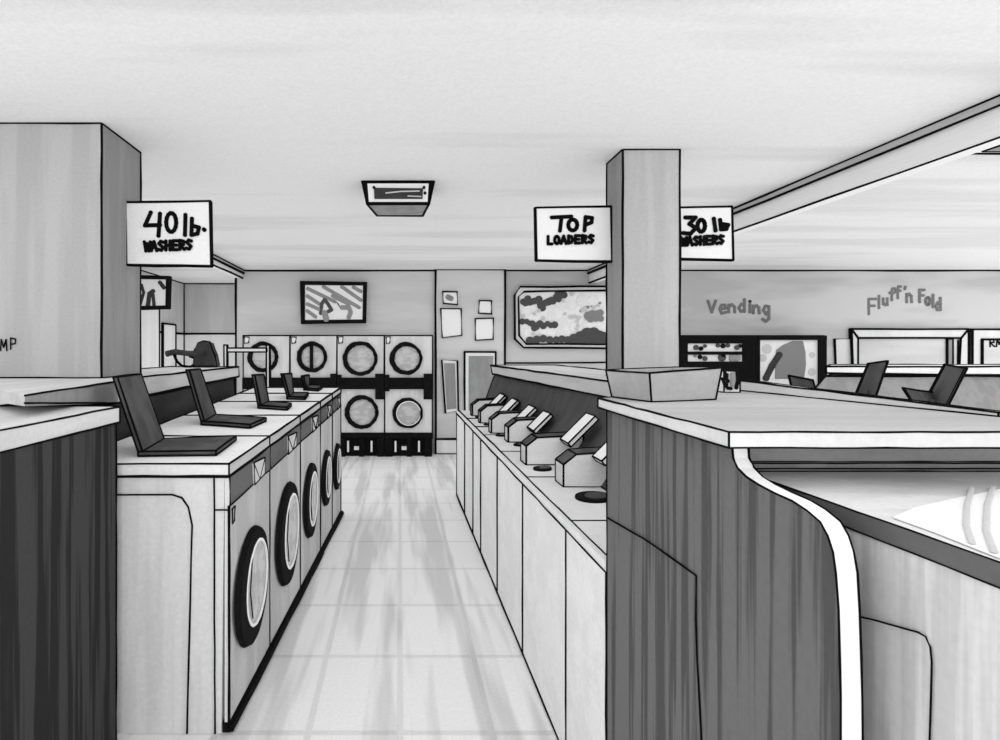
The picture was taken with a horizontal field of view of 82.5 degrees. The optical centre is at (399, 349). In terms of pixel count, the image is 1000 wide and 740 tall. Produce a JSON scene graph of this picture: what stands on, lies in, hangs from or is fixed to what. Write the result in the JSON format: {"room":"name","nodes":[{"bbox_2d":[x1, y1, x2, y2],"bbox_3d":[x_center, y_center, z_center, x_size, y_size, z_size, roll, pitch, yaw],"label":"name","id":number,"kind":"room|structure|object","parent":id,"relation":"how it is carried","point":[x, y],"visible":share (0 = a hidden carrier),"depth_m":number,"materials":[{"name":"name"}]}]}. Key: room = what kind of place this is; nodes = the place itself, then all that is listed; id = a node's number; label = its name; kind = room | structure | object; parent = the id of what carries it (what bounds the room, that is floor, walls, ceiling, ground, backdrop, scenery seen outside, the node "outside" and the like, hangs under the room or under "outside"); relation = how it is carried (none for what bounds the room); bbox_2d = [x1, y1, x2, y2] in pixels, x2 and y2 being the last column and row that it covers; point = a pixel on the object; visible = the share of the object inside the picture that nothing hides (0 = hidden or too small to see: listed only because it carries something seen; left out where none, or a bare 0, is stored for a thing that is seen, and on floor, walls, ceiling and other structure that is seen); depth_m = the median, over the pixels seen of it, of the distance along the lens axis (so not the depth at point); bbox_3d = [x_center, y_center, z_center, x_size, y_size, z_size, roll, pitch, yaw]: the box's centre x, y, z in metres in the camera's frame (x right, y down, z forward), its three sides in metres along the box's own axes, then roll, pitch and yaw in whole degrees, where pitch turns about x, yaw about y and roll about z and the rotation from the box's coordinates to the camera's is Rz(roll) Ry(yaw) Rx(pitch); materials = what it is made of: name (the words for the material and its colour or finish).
{"room":"laundry","nodes":[
{"label":"laundry","id":0,"kind":"room"},
{"bbox_2d":[0,270,183,404],"bbox_3d":[-4.474,0.196,8.706,0.202,3.156,5.438,0,0,0],"label":"wall","id":1,"kind":"structure","parent":0,"point":[174,315],"depth_m":11.02,"materials":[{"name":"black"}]},
{"bbox_2d":[141,310,159,367],"bbox_3d":[-4.357,0.501,9.601,0.134,2.540,1.123,0,0,0],"label":"door","id":2,"kind":"structure","parent":1,"relation":"in","point":[150,319],"depth_m":9.79,"materials":[{"name":"white paint"}]},
{"bbox_2d":[141,275,171,309],"bbox_3d":[-4.048,-0.924,9.030,0.704,0.562,0.100,0,0,0],"label":"television","id":3,"kind":"object","parent":1,"relation":"attached to","point":[156,291],"visible":0.9,"depth_m":8.99,"materials":[{"name":"grey plastic"}]},
{"bbox_2d":[161,322,176,366],"bbox_3d":[-4.383,-0.080,10.618,0.070,0.861,0.616,0,0,0],"label":"poster","id":4,"kind":"object","parent":1,"relation":"attached to","point":[169,330],"visible":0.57,"depth_m":10.57,"materials":[{"name":"white paper"}]},
{"bbox_2d":[183,283,234,365],"bbox_3d":[-3.592,0.196,11.475,1.665,3.158,0.200,0,0,0],"label":"wall","id":5,"kind":"structure","parent":0,"point":[208,308],"depth_m":11.40,"materials":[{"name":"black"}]},
{"bbox_2d":[117,453,556,739],"bbox_3d":[2.750,1.810,4.300,18.500,0.120,14.600,0,0,0],"label":"floor","id":6,"kind":"structure","parent":0,"point":[401,629],"depth_m":3.36,"materials":[{"name":"tile"}]},
{"bbox_2d":[0,405,120,739],"bbox_3d":[-2.081,1.003,2.041,1.649,1.506,0.989,0,0,0],"label":"counter","id":7,"kind":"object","parent":6,"relation":"on","point":[59,471],"depth_m":2.09,"materials":[{"name":"black wood"}]},
{"bbox_2d":[0,405,120,452],"bbox_3d":[-2.081,0.290,2.041,1.649,0.081,0.989,0,0,0],"label":"countertop","id":8,"kind":"structure","parent":7,"relation":"on","point":[19,425],"depth_m":2.15,"materials":[{"name":"white"}]},
{"bbox_2d":[0,366,239,439],"bbox_3d":[-2.198,0.960,3.861,1.605,1.602,3.543,0,0,0],"label":"ledge","id":9,"kind":"object","parent":6,"relation":"on","point":[168,387],"visible":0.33,"depth_m":3.34,"materials":[{"name":"black"}]},
{"bbox_2d":[0,122,141,377],"bbox_3d":[-2.242,-0.595,3.601,0.934,1.545,0.517,0,0,0],"label":"pillar","id":10,"kind":"structure","parent":9,"relation":"on","point":[70,299],"depth_m":3.35,"materials":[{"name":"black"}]},
{"bbox_2d":[0,337,15,350],"bbox_3d":[-2.369,-0.030,3.344,0.154,0.093,0.002,0,0,0],"label":"lettering","id":11,"kind":"object","parent":10,"relation":"attached to","point":[1,341],"depth_m":3.34,"materials":[{"name":"black paint"}]},
{"bbox_2d":[126,200,213,267],"bbox_3d":[-1.514,-0.761,3.671,0.578,0.440,0.047,0,0,0],"label":"sign","id":12,"kind":"object","parent":10,"relation":"attached to","point":[164,233],"visible":1,"depth_m":3.66,"materials":[{"name":"white paper"}]},
{"bbox_2d":[0,366,239,405],"bbox_3d":[-2.198,0.226,3.861,1.605,0.134,3.543,0,0,0],"label":"shelf","id":13,"kind":"object","parent":9,"relation":"attached to","point":[166,380],"depth_m":2.93,"materials":[{"name":"white"}]},
{"bbox_2d":[165,340,219,367],"bbox_3d":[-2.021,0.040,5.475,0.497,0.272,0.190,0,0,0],"label":"chair","id":14,"kind":"object","parent":9,"relation":"on","point":[204,355],"visible":1,"depth_m":5.40,"materials":[{"name":"black plastic"}]},
{"bbox_2d":[112,373,274,733],"bbox_3d":[-1.141,0.940,2.889,0.843,1.633,0.680,0,0,0],"label":"washer","id":15,"kind":"object","parent":6,"relation":"on","point":[193,511],"visible":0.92,"depth_m":2.56,"materials":[{"name":"metal"}]},
{"bbox_2d":[160,368,304,653],"bbox_3d":[-1.121,0.938,3.617,0.885,1.633,0.798,0,0,0],"label":"washer","id":16,"kind":"object","parent":6,"relation":"on","point":[284,430],"visible":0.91,"depth_m":3.55,"materials":[{"name":"metal"}]},
{"bbox_2d":[223,344,270,386],"bbox_3d":[-1.915,0.838,7.225,0.598,1.822,0.490,0,0,0],"label":"cart","id":17,"kind":"object","parent":6,"relation":"on","point":[226,349],"visible":0.3,"depth_m":7.00,"materials":[{"name":"white metal"}]},
{"bbox_2d":[183,374,323,590],"bbox_3d":[-1.104,0.972,4.394,0.922,1.570,0.786,0,0,0],"label":"washer","id":18,"kind":"object","parent":6,"relation":"on","point":[311,555],"visible":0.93,"depth_m":4.34,"materials":[{"name":"metal"}]},
{"bbox_2d":[242,335,289,390],"bbox_3d":[-2.196,0.750,9.304,0.798,1.999,0.359,0,0,0],"label":"dryer","id":19,"kind":"object","parent":6,"relation":"on","point":[253,363],"visible":0.38,"depth_m":9.20,"materials":[{"name":"metal"}]},
{"bbox_2d":[219,373,335,551],"bbox_3d":[-1.092,0.978,5.084,0.948,1.551,0.629,0,0,0],"label":"washer","id":20,"kind":"object","parent":6,"relation":"on","point":[326,532],"visible":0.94,"depth_m":5.01,"materials":[{"name":"metal"}]},
{"bbox_2d":[238,374,343,530],"bbox_3d":[-1.078,1.006,5.683,0.978,1.503,0.608,0,0,0],"label":"washer","id":21,"kind":"object","parent":6,"relation":"on","point":[337,513],"visible":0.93,"depth_m":5.67,"materials":[{"name":"metal"}]},
{"bbox_2d":[290,335,336,386],"bbox_3d":[-1.421,0.750,9.300,0.796,2.001,0.369,0,0,0],"label":"dryer","id":22,"kind":"object","parent":6,"relation":"on","point":[314,355],"visible":0.48,"depth_m":9.19,"materials":[{"name":"metal"}]},
{"bbox_2d":[337,335,384,456],"bbox_3d":[-0.644,0.750,9.300,0.806,2.000,0.369,0,0,0],"label":"dryer","id":23,"kind":"object","parent":6,"relation":"on","point":[360,358],"visible":0.92,"depth_m":9.18,"materials":[{"name":"metal"}]},
{"bbox_2d":[384,335,432,456],"bbox_3d":[0.141,0.750,9.300,0.813,2.000,0.369,0,0,0],"label":"dryer","id":24,"kind":"object","parent":6,"relation":"on","point":[408,424],"visible":0.97,"depth_m":9.19,"materials":[{"name":"metal"}]},
{"bbox_2d":[434,269,505,453],"bbox_3d":[1.187,0.196,9.550,1.214,3.153,0.246,0,0,0],"label":"wall pier","id":25,"kind":"object","parent":6,"relation":"on","point":[472,286],"visible":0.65,"depth_m":9.45,"materials":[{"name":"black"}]},
{"bbox_2d":[441,360,458,413],"bbox_3d":[0.843,0.617,9.428,0.307,0.904,0.038,0,0,0],"label":"poster","id":26,"kind":"object","parent":25,"relation":"attached to","point":[450,369],"depth_m":9.42,"materials":[{"name":"grey paper"}]},
{"bbox_2d":[442,291,457,304],"bbox_3d":[0.843,-0.874,9.428,0.269,0.243,0.040,0,0,0],"label":"notice","id":27,"kind":"object","parent":25,"relation":"attached to","point":[449,297],"visible":1,"depth_m":9.43,"materials":[{"name":"white paper"}]},
{"bbox_2d":[440,308,462,337],"bbox_3d":[0.863,-0.452,9.428,0.380,0.508,0.040,0,0,0],"label":"notice","id":28,"kind":"object","parent":25,"relation":"attached to","point":[451,318],"visible":1,"depth_m":9.43,"materials":[{"name":"white paper"}]},
{"bbox_2d":[463,351,496,409],"bbox_3d":[1.350,0.762,9.434,0.565,1.492,0.060,0,0,0],"label":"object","id":29,"kind":"structure","parent":25,"relation":"attached to","point":[477,375],"depth_m":9.42,"materials":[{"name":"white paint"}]},
{"bbox_2d":[475,317,493,340],"bbox_3d":[1.420,-0.350,9.428,0.328,0.394,0.041,0,0,0],"label":"notice","id":30,"kind":"object","parent":25,"relation":"attached to","point":[484,327],"visible":1,"depth_m":9.43,"materials":[{"name":"white paper"}]},
{"bbox_2d":[478,300,491,314],"bbox_3d":[1.433,-0.719,9.428,0.241,0.249,0.041,0,0,0],"label":"notice","id":31,"kind":"object","parent":25,"relation":"attached to","point":[485,306],"visible":1,"depth_m":9.43,"materials":[{"name":"white paper"}]},
{"bbox_2d":[456,392,507,512],"bbox_3d":[0.950,1.113,6.331,0.561,1.287,0.884,0,0,0],"label":"washer","id":32,"kind":"object","parent":6,"relation":"on","point":[461,415],"visible":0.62,"depth_m":6.24,"materials":[{"name":"metal"}]},
{"bbox_2d":[464,397,520,533],"bbox_3d":[0.958,1.111,5.616,0.562,1.283,0.649,0,0,0],"label":"washer","id":33,"kind":"object","parent":6,"relation":"on","point":[484,412],"visible":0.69,"depth_m":5.58,"materials":[{"name":"metal"}]},
{"bbox_2d":[472,404,537,551],"bbox_3d":[0.963,1.111,4.977,0.564,1.280,0.646,0,0,0],"label":"washer","id":34,"kind":"object","parent":6,"relation":"on","point":[496,421],"visible":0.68,"depth_m":4.91,"materials":[{"name":"metal"}]},
{"bbox_2d":[480,410,553,593],"bbox_3d":[0.969,1.111,4.412,0.572,1.279,0.796,0,0,0],"label":"washer","id":35,"kind":"object","parent":6,"relation":"on","point":[516,429],"visible":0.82,"depth_m":4.40,"materials":[{"name":"metal"}]},
{"bbox_2d":[496,412,598,652],"bbox_3d":[0.977,1.073,3.613,0.577,1.358,0.814,0,0,0],"label":"washer","id":36,"kind":"object","parent":6,"relation":"on","point":[538,452],"visible":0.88,"depth_m":3.55,"materials":[{"name":"metal"}]},
{"bbox_2d":[486,364,610,490],"bbox_3d":[1.470,0.964,4.665,0.930,1.573,4.500,0,0,0],"label":"partition wall","id":37,"kind":"structure","parent":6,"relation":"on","point":[566,392],"depth_m":4.41,"materials":[{"name":"black"}]},
{"bbox_2d":[490,364,610,396],"bbox_3d":[1.521,0.243,4.665,0.829,0.132,4.500,0,0,0],"label":"shelf","id":38,"kind":"object","parent":37,"relation":"attached to","point":[577,381],"depth_m":4.73,"materials":[{"name":"grey"}]},
{"bbox_2d":[605,149,681,368],"bbox_3d":[1.701,-0.586,3.935,0.406,1.563,0.309,0,0,0],"label":"pillar","id":39,"kind":"structure","parent":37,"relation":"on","point":[643,276],"depth_m":3.79,"materials":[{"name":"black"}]},
{"bbox_2d":[533,205,611,262],"bbox_3d":[1.237,-0.826,3.997,0.566,0.409,0.047,0,0,0],"label":"sign","id":40,"kind":"object","parent":39,"relation":"attached to","point":[562,234],"visible":1,"depth_m":3.98,"materials":[{"name":"white paper"}]},
{"bbox_2d":[681,205,734,261],"bbox_3d":[2.139,-0.831,3.996,0.483,0.397,0.048,0,0,0],"label":"sign","id":41,"kind":"object","parent":39,"relation":"attached to","point":[707,232],"visible":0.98,"depth_m":3.98,"materials":[{"name":"white paper"}]},
{"bbox_2d":[521,442,605,739],"bbox_3d":[0.986,1.072,2.799,0.580,1.356,0.822,0,0,0],"label":"washer","id":42,"kind":"object","parent":6,"relation":"on","point":[575,493],"visible":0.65,"depth_m":2.79,"materials":[{"name":"metal"}]},
{"bbox_2d":[564,520,605,739],"bbox_3d":[0.992,1.232,2.159,0.581,1.037,0.461,0,0,0],"label":"washer","id":43,"kind":"object","parent":6,"relation":"on","point":[586,540],"visible":0.35,"depth_m":2.16,"materials":[{"name":"metal"}]},
{"bbox_2d":[681,335,757,380],"bbox_3d":[5.085,0.754,9.227,1.299,1.991,0.526,0,0,0],"label":"vending machine","id":44,"kind":"object","parent":6,"relation":"on","point":[740,352],"visible":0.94,"depth_m":8.97,"materials":[{"name":"black metal"}]},
{"bbox_2d":[687,362,743,364],"bbox_3d":[5.054,0.210,8.982,0.916,0.051,0.036,0,0,0],"label":"shelf","id":45,"kind":"object","parent":44,"relation":"attached to","point":[688,363],"depth_m":8.96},
{"bbox_2d":[687,352,743,354],"bbox_3d":[5.054,0.050,8.982,0.916,0.051,0.036,0,0,0],"label":"shelf","id":46,"kind":"object","parent":44,"relation":"attached to","point":[688,353],"depth_m":8.96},
{"bbox_2d":[758,335,826,384],"bbox_3d":[6.288,0.754,9.229,1.101,1.991,0.523,0,0,0],"label":"vending machine","id":47,"kind":"object","parent":6,"relation":"on","point":[779,356],"visible":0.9,"depth_m":8.99,"materials":[{"name":"white paint"}]},
{"bbox_2d":[597,379,999,739],"bbox_3d":[1.051,0.934,1.576,1.006,1.632,1.194,0,0,-13],"label":"countertop","id":48,"kind":"structure","parent":6,"relation":"on","point":[733,601],"depth_m":1.30,"materials":[{"name":"black"}]},
{"bbox_2d":[605,366,722,402],"bbox_3d":[0.886,0.111,1.892,0.300,0.113,0.214,0,0,-18],"label":"tub","id":49,"kind":"object","parent":48,"relation":"on","point":[675,383],"visible":0.98,"depth_m":1.81,"materials":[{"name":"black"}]},
{"bbox_2d":[718,368,741,392],"bbox_3d":[1.275,0.118,2.183,0.081,0.098,0.062,0,0,0],"label":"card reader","id":50,"kind":"object","parent":48,"relation":"on","point":[731,378],"visible":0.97,"depth_m":2.15,"materials":[{"name":"plastic"}]},
{"bbox_2d":[597,390,999,448],"bbox_3d":[1.106,0.181,1.696,0.892,0.041,1.142,0,0,0],"label":"countertop","id":51,"kind":"structure","parent":48,"relation":"on","point":[745,419],"depth_m":1.27,"materials":[{"name":"white"}]},
{"bbox_2d":[788,375,815,387],"bbox_3d":[3.337,0.983,4.621,0.690,1.555,0.658,0,0,0],"label":"washer","id":52,"kind":"object","parent":6,"relation":"on","point":[793,380],"visible":0.12,"depth_m":4.60,"materials":[{"name":"metal"}]},
{"bbox_2d":[855,360,888,394],"bbox_3d":[3.294,0.913,3.921,0.690,1.688,0.656,0,0,0],"label":"washer","id":53,"kind":"object","parent":6,"relation":"on","point":[870,382],"visible":0.12,"depth_m":3.89,"materials":[{"name":"metal"}]},
{"bbox_2d":[759,470,999,739],"bbox_3d":[1.208,1.013,0.924,0.828,1.474,0.751,0,0,0],"label":"washing machine","id":54,"kind":"object","parent":6,"relation":"on","point":[926,544],"visible":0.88,"depth_m":0.89,"materials":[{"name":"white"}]},
{"bbox_2d":[816,364,999,409],"bbox_3d":[6.580,0.970,7.302,3.675,1.561,1.030,0,0,0],"label":"countertop","id":55,"kind":"structure","parent":6,"relation":"on","point":[980,386],"depth_m":6.99,"materials":[{"name":"white paint"}]},
{"bbox_2d":[825,364,999,375],"bbox_3d":[6.865,0.265,7.401,3.104,0.151,0.832,0,0,0],"label":"countertop","id":56,"kind":"structure","parent":55,"relation":"on","point":[852,369],"depth_m":7.00,"materials":[{"name":"white paint"}]},
{"bbox_2d":[901,363,967,403],"bbox_3d":[3.046,0.918,3.171,0.688,1.678,0.652,0,0,0],"label":"washer","id":57,"kind":"object","parent":6,"relation":"on","point":[949,378],"visible":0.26,"depth_m":3.13,"materials":[{"name":"metal"}]},
{"bbox_2d":[0,0,999,282],"bbox_3d":[2.750,-1.420,4.300,18.500,0.120,14.600,0,0,0],"label":"ceiling","id":58,"kind":"structure","parent":0,"point":[275,114],"depth_m":3.10,"materials":[{"name":"white paint"}]},
{"bbox_2d":[213,254,244,278],"bbox_3d":[-2.710,-1.288,4.900,0.160,0.171,9.200,0,0,0],"label":"beam","id":59,"kind":"structure","parent":58,"relation":"attached to","point":[220,264],"depth_m":8.67,"materials":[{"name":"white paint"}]},
{"bbox_2d":[361,180,434,216],"bbox_3d":[-0.016,-1.266,4.728,0.600,0.205,0.528,0,0,0],"label":"air conditioner","id":60,"kind":"object","parent":58,"relation":"attached to","point":[384,198],"visible":1,"depth_m":4.49,"materials":[{"name":"black metal"}]},
{"bbox_2d":[587,94,999,283],"bbox_3d":[3.249,-1.249,4.900,0.162,0.250,9.200,0,0,0],"label":"beam","id":61,"kind":"structure","parent":58,"relation":"attached to","point":[973,129],"depth_m":3.73,"materials":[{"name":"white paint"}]},
{"bbox_2d":[971,145,999,154],"bbox_3d":[4.050,-1.339,3.521,0.522,0.060,0.521,0,0,0],"label":"ceiling vent","id":62,"kind":"object","parent":58,"relation":"in","point":[995,150],"visible":0.36,"depth_m":3.74,"materials":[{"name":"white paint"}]},
{"bbox_2d":[234,270,999,452],"bbox_3d":[4.598,0.189,9.564,14.805,3.122,0.173,0,0,0],"label":"wall","id":63,"kind":"structure","parent":0,"point":[829,303],"depth_m":9.50,"materials":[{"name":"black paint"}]},
{"bbox_2d":[300,281,366,323],"bbox_3d":[-1.116,-0.797,9.428,1.125,0.722,0.105,0,0,0],"label":"television","id":64,"kind":"object","parent":63,"relation":"attached to","point":[321,302],"visible":1,"depth_m":9.38,"materials":[{"name":"white glass"}]},
{"bbox_2d":[435,438,455,453],"bbox_3d":[1.187,1.622,9.429,1.208,0.288,0.075,0,0,0],"label":"baseboard","id":65,"kind":"structure","parent":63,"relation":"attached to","point":[442,445],"depth_m":9.41,"materials":[{"name":"white paint"}]},
{"bbox_2d":[514,285,605,348],"bbox_3d":[2.990,-0.553,9.456,2.149,1.088,0.077,0,0,0],"label":"framed picture","id":66,"kind":"object","parent":63,"relation":"attached to","point":[574,316],"visible":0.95,"depth_m":9.46,"materials":[{"name":"white paper"},{"name":"black ink"},{"name":"grey paint"}]},
{"bbox_2d":[706,298,770,322],"bbox_3d":[5.739,-0.671,9.494,1.083,0.421,0.014,0,0,0],"label":"lettering","id":67,"kind":"object","parent":63,"relation":"attached to","point":[728,306],"depth_m":9.49},
{"bbox_2d":[833,339,850,363],"bbox_3d":[7.506,0.092,9.483,0.325,0.577,0.041,0,0,0],"label":"notice","id":68,"kind":"object","parent":63,"relation":"attached to","point":[841,346],"visible":0.63,"depth_m":9.48,"materials":[{"name":"white paper"}]},
{"bbox_2d":[867,285,941,314],"bbox_3d":[8.556,-0.843,9.492,1.254,0.509,0.012,0,0,0],"label":"lettering","id":69,"kind":"object","parent":63,"relation":"attached to","point":[894,290],"depth_m":9.49},
{"bbox_2d":[848,328,969,363],"bbox_3d":[8.606,0.007,9.472,2.014,0.759,0.085,0,0,0],"label":"window","id":70,"kind":"structure","parent":63,"relation":"in","point":[895,345],"depth_m":9.47,"materials":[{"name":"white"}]},
{"bbox_2d":[969,328,999,363],"bbox_3d":[10.259,0.013,9.468,1.236,0.761,0.101,0,0,0],"label":"window","id":71,"kind":"structure","parent":63,"relation":"in","point":[984,342],"depth_m":9.44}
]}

